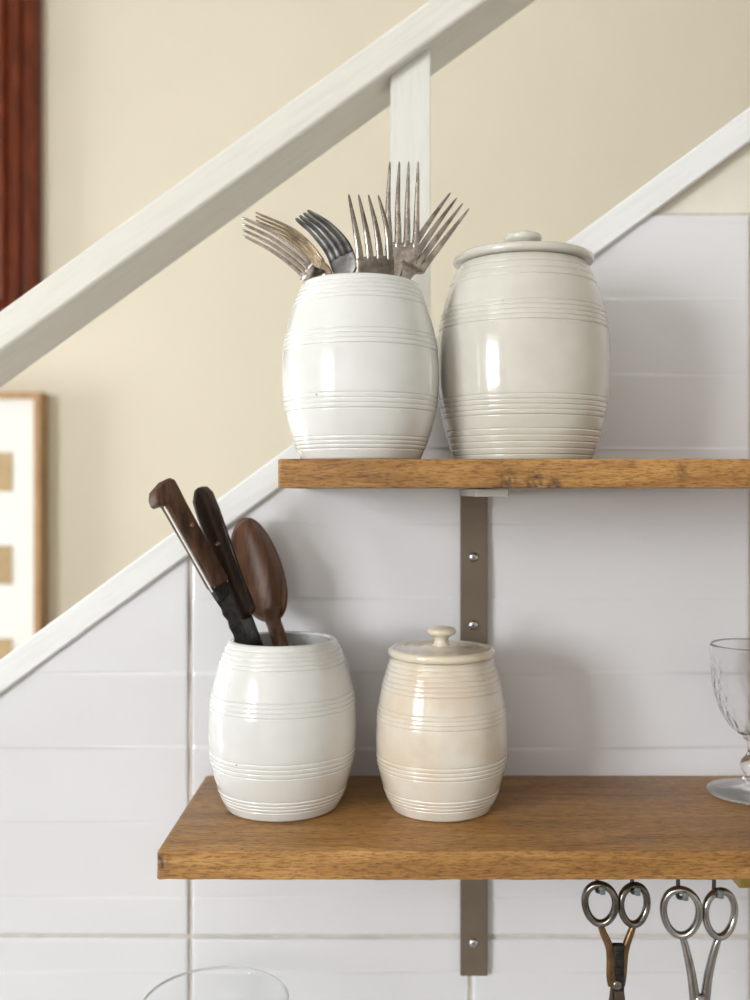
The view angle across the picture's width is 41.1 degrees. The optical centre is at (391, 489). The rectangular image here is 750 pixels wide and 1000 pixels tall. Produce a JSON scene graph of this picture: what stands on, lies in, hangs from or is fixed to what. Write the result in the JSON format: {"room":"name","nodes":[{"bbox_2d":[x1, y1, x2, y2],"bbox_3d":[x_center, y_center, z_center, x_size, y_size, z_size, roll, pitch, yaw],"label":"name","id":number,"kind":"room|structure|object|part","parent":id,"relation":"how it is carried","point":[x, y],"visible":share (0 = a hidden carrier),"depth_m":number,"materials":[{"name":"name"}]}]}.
{"room":"kitchen","nodes":[
{"label":"kitchen","id":0,"kind":"room"},
{"bbox_2d":[0,215,748,999],"bbox_3d":[0.237,0.177,0.964,2.378,0.883,0.006,0,0,0],"label":"tiled wall","id":1,"kind":"structure","parent":0,"point":[606,606],"depth_m":0.96,"materials":[{"name":"white tile"}]},
{"bbox_2d":[157,776,749,879],"bbox_3d":[0.221,0.285,0.861,0.799,0.023,0.202,0,0,0],"label":"wall shelf","id":2,"kind":"object","parent":1,"relation":"attached to","point":[535,827],"visible":0.84,"depth_m":0.79,"materials":[{"name":"brown wood"}]},
{"bbox_2d":[208,631,356,821],"bbox_3d":[-0.095,0.202,0.873,0.129,0.145,0.129,0,0,-44],"label":"storage jar","id":3,"kind":"object","parent":2,"relation":"on","point":[282,720],"visible":0.99,"depth_m":0.82,"materials":[{"name":"white ceramic"}]},
{"bbox_2d":[149,478,251,644],"bbox_3d":[-0.137,0.126,0.864,0.143,0.273,0.027,0,0,-14],"label":"kitchen knife","id":4,"kind":"object","parent":3,"relation":"in","point":[166,495],"visible":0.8,"depth_m":0.85,"materials":[{"name":"brown wood"}]},
{"bbox_3d":[-0.174,0.038,0.856,0.067,0.096,0.023,0,0,-22],"label":"handle","id":5,"kind":"part","parent":4,"relation":"part of","materials":[{"name":"brown wood"}]},
{"bbox_3d":[-0.111,0.170,0.866,0.093,0.186,0.006,0,0,-4],"label":"blade","id":6,"kind":"part","parent":4,"relation":"part of","materials":[{"name":"black metal"}]},
{"bbox_2d":[192,486,262,645],"bbox_3d":[-0.121,0.130,0.885,0.108,0.267,0.025,0,0,0],"label":"kitchen knife","id":7,"kind":"object","parent":3,"relation":"in","point":[209,516],"visible":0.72,"depth_m":0.88,"materials":[{"name":"brown wood"}]},
{"bbox_3d":[-0.104,0.183,0.883,0.075,0.160,0.006,0,0,8],"label":"blade","id":8,"kind":"part","parent":7,"relation":"part of","materials":[{"name":"black metal"}]},
{"bbox_2d":[231,517,288,645],"bbox_3d":[-0.107,0.142,0.913,0.097,0.232,0.027,0,0,36],"label":"wooden spoon","id":9,"kind":"object","parent":3,"relation":"in","point":[260,564],"visible":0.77,"depth_m":0.93,"materials":[{"name":"brown wood"}]},
{"bbox_3d":[-0.097,0.182,0.902,0.066,0.153,0.021,0,0,41],"label":"handle","id":10,"kind":"part","parent":9,"relation":"part of","materials":[{"name":"brown wood"}]},
{"bbox_2d":[376,625,507,821],"bbox_3d":[0.043,0.196,0.867,0.114,0.157,0.114,0,0,-31],"label":"lidded jar","id":11,"kind":"object","parent":2,"relation":"on","point":[442,734],"visible":1,"depth_m":0.82,"materials":[{"name":"beige ceramic"}]},
{"bbox_3d":[0.043,0.126,0.867,0.026,0.017,0.026,0,0,0],"label":"knob","id":12,"kind":"part","parent":11,"relation":"part of","materials":[{"name":"beige ceramic"}]},
{"bbox_3d":[0.043,0.139,0.867,0.093,0.009,0.093,0,0,0],"label":"lid","id":13,"kind":"part","parent":11,"relation":"part of","materials":[{"name":"beige ceramic"}]},
{"bbox_2d":[595,880,605,894],"bbox_3d":[0.163,0.307,0.781,0.005,0.021,0.021,0,0,0],"label":"hook","id":14,"kind":"object","parent":2,"relation":"attached to","point":[602,890],"visible":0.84,"depth_m":0.77,"materials":[{"name":"metal"}]},
{"bbox_2d":[630,879,640,895],"bbox_3d":[0.190,0.307,0.781,0.005,0.022,0.021,0,0,0],"label":"hook","id":15,"kind":"object","parent":2,"relation":"attached to","point":[637,891],"visible":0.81,"depth_m":0.77,"materials":[{"name":"metal"}]},
{"bbox_2d":[581,880,650,999],"bbox_3d":[0.177,0.382,0.784,0.056,0.152,0.016,0,0,-4],"label":"scissors","id":16,"kind":"object","parent":15,"relation":"hanging from","point":[617,954],"visible":1,"depth_m":0.78,"materials":[{"name":"metal"}]},
{"bbox_3d":[0.175,0.422,0.787,0.011,0.072,0.002,0,0,0],"label":"blade","id":17,"kind":"part","parent":16,"relation":"part of","materials":[{"name":"metal"}]},
{"bbox_3d":[0.178,0.421,0.783,0.011,0.072,0.002,0,0,0],"label":"blade","id":18,"kind":"part","parent":16,"relation":"part of","materials":[{"name":"metal"}]},
{"bbox_2d":[676,879,688,900],"bbox_3d":[0.227,0.309,0.781,0.006,0.026,0.021,0,0,0],"label":"hook","id":19,"kind":"object","parent":2,"relation":"attached to","point":[685,895],"visible":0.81,"depth_m":0.77,"materials":[{"name":"metal"}]},
{"bbox_2d":[712,880,723,898],"bbox_3d":[0.254,0.309,0.781,0.006,0.025,0.021,0,0,0],"label":"hook","id":20,"kind":"object","parent":2,"relation":"attached to","point":[720,893],"visible":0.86,"depth_m":0.77,"materials":[{"name":"metal"}]},
{"bbox_2d":[660,885,737,999],"bbox_3d":[0.242,0.390,0.784,0.063,0.160,0.017,0,0,-3],"label":"scissors","id":21,"kind":"object","parent":20,"relation":"hanging from","point":[701,909],"visible":1,"depth_m":0.78,"materials":[{"name":"metal"}]},
{"bbox_2d":[706,638,749,804],"bbox_3d":[0.327,0.207,0.905,0.080,0.134,0.080,0,0,28],"label":"goblet","id":22,"kind":"object","parent":2,"relation":"on","point":[729,658],"visible":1,"depth_m":0.89,"materials":[{"name":"clear glass"}]},
{"bbox_2d":[732,879,749,887],"bbox_3d":[0.291,0.303,0.792,0.045,0.012,0.035,0,0,0],"label":"brass plate","id":23,"kind":"object","parent":2,"relation":"attached to","point":[741,883],"visible":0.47,"depth_m":0.78,"materials":[{"name":"gold metal"}]},
{"bbox_2d":[460,879,487,975],"bbox_3d":[0.079,0.381,0.872,0.026,0.168,0.178,0,0,0],"label":"shelf bracket","id":24,"kind":"object","parent":1,"relation":"attached to","point":[473,893],"visible":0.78,"depth_m":0.95,"materials":[{"name":"brown metal"}]},
{"bbox_2d":[460,489,507,644],"bbox_3d":[0.079,0.083,0.872,0.026,0.168,0.178,0,0,0],"label":"shelf bracket","id":25,"kind":"object","parent":1,"relation":"attached to","point":[473,502],"visible":0.98,"depth_m":0.95,"materials":[{"name":"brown metal"}]},
{"bbox_3d":[0.079,0.002,0.869,0.026,0.006,0.173,0,0,0],"label":"bracket arm","id":26,"kind":"part","parent":25,"relation":"part of","materials":[{"name":"metal"}]},
{"bbox_2d":[278,459,749,487],"bbox_3d":[0.267,-0.013,0.861,0.707,0.023,0.202,0,0,0],"label":"wall shelf","id":27,"kind":"object","parent":1,"relation":"attached to","point":[292,473],"visible":1,"depth_m":0.76,"materials":[{"name":"brown wood"}]},
{"bbox_2d":[281,273,438,458],"bbox_3d":[-0.026,-0.096,0.820,0.129,0.145,0.129,0,0,-44],"label":"storage jar","id":28,"kind":"object","parent":27,"relation":"on","point":[360,370],"visible":1,"depth_m":0.77,"materials":[{"name":"white ceramic"}]},
{"bbox_2d":[242,217,324,281],"bbox_3d":[-0.083,-0.125,0.815,0.079,0.188,0.037,0,0,0],"label":"fork","id":29,"kind":"object","parent":28,"relation":"in","point":[307,270],"visible":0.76,"depth_m":0.81,"materials":[{"name":"silver metal"}]},
{"bbox_2d":[256,212,331,274],"bbox_3d":[-0.080,-0.134,0.855,0.079,0.204,0.026,0,0,8],"label":"fork","id":30,"kind":"object","parent":28,"relation":"in","point":[294,236],"visible":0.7,"depth_m":0.85,"materials":[{"name":"silver metal"}]},
{"bbox_2d":[295,210,356,273],"bbox_3d":[-0.051,-0.129,0.822,0.056,0.194,0.041,0,0,0],"label":"fork","id":31,"kind":"object","parent":28,"relation":"in","point":[340,254],"visible":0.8,"depth_m":0.81,"materials":[{"name":"grey metal"}]},
{"bbox_2d":[348,194,393,274],"bbox_3d":[-0.017,-0.134,0.796,0.037,0.203,0.011,0,0,-4],"label":"fork","id":32,"kind":"object","parent":28,"relation":"in","point":[379,263],"visible":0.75,"depth_m":0.79,"materials":[{"name":"silver metal"}]},
{"bbox_2d":[385,162,419,275],"bbox_3d":[0.006,-0.153,0.833,0.034,0.242,0.007,0,0,0],"label":"fork","id":33,"kind":"object","parent":28,"relation":"in","point":[406,251],"visible":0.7,"depth_m":0.83,"materials":[{"name":"silver metal"}]},
{"bbox_2d":[401,193,468,278],"bbox_3d":[0.015,-0.144,0.833,0.123,0.227,0.030,0,0,-25],"label":"fork","id":34,"kind":"object","parent":28,"relation":"in","point":[419,266],"visible":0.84,"depth_m":0.85,"materials":[{"name":"silver metal"}]},
{"bbox_2d":[437,231,610,458],"bbox_3d":[0.112,-0.121,0.852,0.147,0.196,0.147,0,0,-11],"label":"lidded jar","id":35,"kind":"object","parent":27,"relation":"on","point":[524,349],"visible":0.95,"depth_m":0.79,"materials":[{"name":"white ceramic"}]},
{"bbox_3d":[0.112,-0.210,0.852,0.033,0.019,0.033,0,0,0],"label":"knob","id":36,"kind":"part","parent":35,"relation":"part of","materials":[{"name":"white ceramic"}]},
{"bbox_3d":[0.112,-0.196,0.852,0.119,0.009,0.119,0,0,0],"label":"lid","id":37,"kind":"part","parent":35,"relation":"part of","materials":[{"name":"white ceramic"}]},
{"bbox_2d":[0,0,749,623],"bbox_3d":[-0.150,0.075,1.950,4.300,2.850,0.100,0,0,0],"label":"wall","id":38,"kind":"structure","parent":0,"point":[566,109],"depth_m":1.90,"materials":[{"name":"beige paint"}]},
{"bbox_2d":[0,0,41,310],"bbox_3d":[-1.039,-0.780,1.881,0.750,0.979,0.035,0,0,0],"label":"picture frame","id":39,"kind":"object","parent":38,"relation":"attached to","point":[20,20],"visible":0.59,"depth_m":1.87,"materials":[{"name":"brown wood"}]},
{"bbox_2d":[0,392,47,658],"bbox_3d":[-0.964,0.208,1.878,0.620,0.780,0.042,0,0,0],"label":"framed print","id":40,"kind":"object","parent":38,"relation":"attached to","point":[23,415],"visible":0.62,"depth_m":1.87,"materials":[{"name":"white paper"}]},
{"bbox_2d":[655,143,749,212],"bbox_3d":[-0.135,0.075,1.014,4.070,2.850,0.090,0,0,0],"label":"wall","id":41,"kind":"structure","parent":0,"point":[726,188],"depth_m":0.97,"materials":[{"name":"paint"}]},
{"bbox_2d":[0,0,534,386],"bbox_3d":[-0.253,-0.237,0.995,1.945,1.444,0.092,0,0,0],"label":"banister","id":42,"kind":"object","parent":41,"relation":"attached to","point":[395,70],"visible":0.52,"depth_m":0.96,"materials":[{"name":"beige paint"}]},
{"bbox_3d":[0.018,-0.274,0.979,0.038,0.328,0.030,0,0,0],"label":"post","id":43,"kind":"part","parent":42,"relation":"part of","materials":[{"name":"white paint"}]},
{"bbox_2d":[0,107,749,693],"bbox_3d":[0.175,-0.227,1.008,2.650,1.984,0.104,0,0,0],"label":"trim","id":44,"kind":"structure","parent":41,"relation":"attached to","point":[734,135],"depth_m":0.96,"materials":[{"name":"white paint"}]},
{"bbox_2d":[0,213,749,999],"bbox_3d":[0.471,0.176,0.967,2.857,0.888,0.003,0,0,0],"label":"tile grout","id":45,"kind":"structure","parent":41,"relation":"attached to","point":[190,935],"depth_m":0.96,"materials":[{"name":"beige tile"}]},
{"bbox_3d":[0.345,0.640,0.689,3.090,0.040,0.539,0,0,0],"label":"countertop","id":46,"kind":"structure","parent":41,"relation":"attached to","visible":0},
{"bbox_2d":[143,966,288,999],"bbox_3d":[-0.152,0.529,0.860,0.130,0.181,0.130,0,0,0],"label":"glass vase","id":47,"kind":"object","parent":46,"relation":"on","point":[215,967],"visible":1,"depth_m":0.91,"materials":[{"name":"clear glass"}]}
]}

